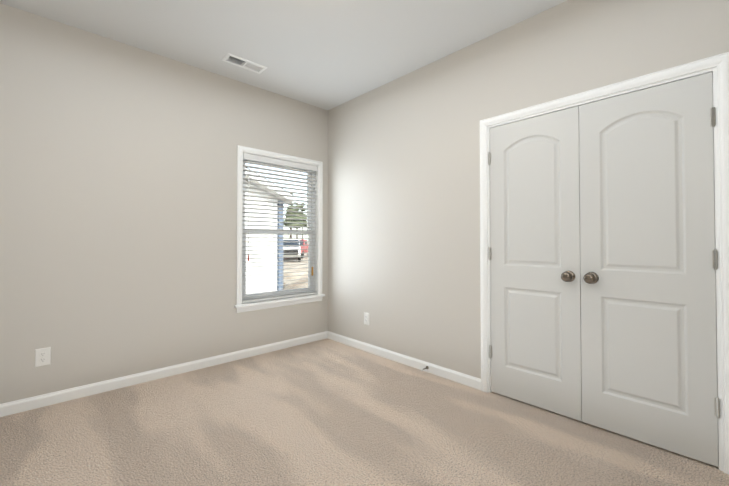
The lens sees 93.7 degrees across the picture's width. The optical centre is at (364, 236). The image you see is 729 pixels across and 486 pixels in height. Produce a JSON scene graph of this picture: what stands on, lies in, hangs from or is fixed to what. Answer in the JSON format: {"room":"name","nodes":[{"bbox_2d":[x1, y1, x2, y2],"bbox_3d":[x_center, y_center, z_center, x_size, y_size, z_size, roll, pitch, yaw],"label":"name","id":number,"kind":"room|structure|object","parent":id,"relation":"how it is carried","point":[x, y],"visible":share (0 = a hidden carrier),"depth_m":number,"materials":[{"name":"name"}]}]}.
{"room":"empty bedroom","nodes":[
{"label":"empty bedroom","id":0,"kind":"room"},
{"bbox_2d":[0,3,327,403],"bbox_3d":[-1.600,-0.170,3.121,3.330,2.740,0.140,1,-1,-43],"label":"wall","id":1,"kind":"structure","parent":0,"point":[118,209],"depth_m":2.71,"materials":[{"name":"grey paint"}]},
{"bbox_2d":[35,347,50,366],"bbox_3d":[-2.250,0.844,2.391,0.080,0.124,0.010,1,-1,-43],"label":"outlet","id":2,"kind":"object","parent":1,"relation":"attached to","point":[42,356],"visible":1,"depth_m":2.39,"materials":[{"name":"white plastic"}]},
{"bbox_2d":[0,331,327,416],"bbox_3d":[-1.537,1.157,3.056,3.023,0.083,0.015,1,-1,-43],"label":"baseboard","id":3,"kind":"structure","parent":1,"relation":"attached to","point":[26,404],"depth_m":2.78,"materials":[{"name":"white paint"}]},
{"bbox_2d":[234,145,324,312],"bbox_3d":[-0.913,-0.069,3.736,1.065,1.645,0.185,1,-1,-43],"label":"window","id":4,"kind":"structure","parent":1,"relation":"in","point":[296,291],"depth_m":3.74,"materials":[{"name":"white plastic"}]},
{"bbox_2d":[242,153,317,302],"bbox_3d":[-0.896,-0.082,3.722,0.898,1.499,0.060,1,-1,-43],"label":"window blinds","id":5,"kind":"object","parent":4,"relation":"attached to","point":[257,158],"visible":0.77,"depth_m":3.68,"materials":[{"name":"white plastic"}]},
{"bbox_2d":[0,0,566,109],"bbox_3d":[0.024,-1.608,1.966,4.080,0.100,4.080,1,-1,-43],"label":"ceiling","id":6,"kind":"structure","parent":0,"point":[327,54],"depth_m":2.58,"materials":[{"name":"white paint"}]},
{"bbox_2d":[221,53,266,73],"bbox_3d":[-1.069,-1.551,3.052,0.360,0.041,0.156,1,-1,-43],"label":"ceiling vent","id":7,"kind":"object","parent":6,"relation":"in","point":[252,66],"visible":1,"depth_m":3.06,"materials":[{"name":"white metal"}]},
{"bbox_2d":[0,338,728,485],"bbox_3d":[0.024,1.232,1.923,4.080,0.100,4.080,1,-1,-43],"label":"floor","id":8,"kind":"structure","parent":0,"point":[326,412],"depth_m":2.02,"materials":[{"name":"carpet"}]},
{"bbox_2d":[328,0,728,378],"bbox_3d":[0.960,-0.176,2.730,0.140,2.740,3.940,1,-1,-43],"label":"wall","id":9,"kind":"structure","parent":0,"point":[404,211],"depth_m":2.92,"materials":[{"name":"grey paint"}]},
{"bbox_2d":[364,312,368,324],"bbox_3d":[0.020,0.867,3.603,0.010,0.124,0.080,1,-1,-43],"label":"outlet","id":10,"kind":"object","parent":9,"relation":"attached to","point":[366,318],"visible":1,"depth_m":3.60,"materials":[{"name":"white plastic"}]},
{"bbox_2d":[328,331,480,389],"bbox_3d":[0.240,1.162,3.363,0.014,0.083,1.958,1,-1,-43],"label":"baseboard","id":11,"kind":"structure","parent":9,"relation":"attached to","point":[465,379],"depth_m":3.15,"materials":[{"name":"white paint"}]},
{"bbox_2d":[488,106,581,420],"bbox_3d":[1.151,0.170,2.394,0.110,2.014,0.614,1,-1,-43],"label":"closet door","id":12,"kind":"structure","parent":9,"relation":"in","point":[535,303],"depth_m":2.37,"materials":[{"name":"grey paint"}]},
{"bbox_2d":[480,52,728,474],"bbox_3d":[1.420,0.135,2.224,0.158,2.102,1.354,1,-1,-43],"label":"door frame","id":13,"kind":"structure","parent":9,"relation":"attached to","point":[720,62],"depth_m":1.77,"materials":[{"name":"white paint"}]},
{"bbox_2d":[579,72,719,466],"bbox_3d":[1.574,0.163,1.945,0.110,2.014,0.614,1,-1,-43],"label":"closet door","id":14,"kind":"structure","parent":9,"relation":"in","point":[648,259],"depth_m":1.93,"materials":[{"name":"grey paint"}]},
{"label":"outside","id":15,"kind":"structure","parent":0,"visible":0},
{"bbox_2d":[283,253,307,289],"bbox_3d":[-39.499,3.327,118.488,220.000,0.990,219.859,1,-1,-43],"label":"ground","id":16,"kind":"structure","parent":15,"point":[294,276],"depth_m":15.38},
{"bbox_2d":[245,167,293,293],"bbox_3d":[-9.145,-0.744,8.773,10.640,5.055,10.160,1,-1,-43],"label":"neighbouring house","id":17,"kind":"structure","parent":16,"relation":"on","point":[269,280],"depth_m":8.48,"materials":[{"name":"white"}]},
{"bbox_2d":[284,204,293,237],"bbox_3d":[-21.469,-3.702,99.564,3.850,13.722,3.770,1,-1,-43],"label":"tree","id":18,"kind":"object","parent":16,"relation":"on","point":[287,220],"depth_m":98.60,"materials":[{"name":"green plant"}]},
{"bbox_2d":[283,239,300,261],"bbox_3d":[-6.539,1.171,29.698,1.940,1.850,5.820,0,-1,-11],"label":"truck","id":19,"kind":"object","parent":16,"relation":"on","point":[291,251],"depth_m":27.11,"materials":[{"name":"white metal"}]},
{"bbox_2d":[290,202,304,237],"bbox_3d":[-17.653,-3.342,89.235,4.115,12.695,3.913,1,-1,-43],"label":"tree","id":20,"kind":"object","parent":16,"relation":"on","point":[296,217],"depth_m":88.67,"materials":[{"name":"green plant"}]},
{"bbox_2d":[299,240,307,257],"bbox_3d":[-6.990,1.262,35.723,1.940,1.850,5.820,0,-1,2],"label":"truck","id":21,"kind":"object","parent":16,"relation":"on","point":[303,247],"depth_m":34.67,"materials":[{"name":"red metal"}]},
{"bbox_2d":[300,203,306,239],"bbox_3d":[-25.320,-5.665,139.611,6.167,18.842,5.866,1,-1,-43],"label":"tree","id":22,"kind":"object","parent":16,"relation":"on","point":[304,221],"depth_m":139.31,"materials":[{"name":"green plant"}]}
]}

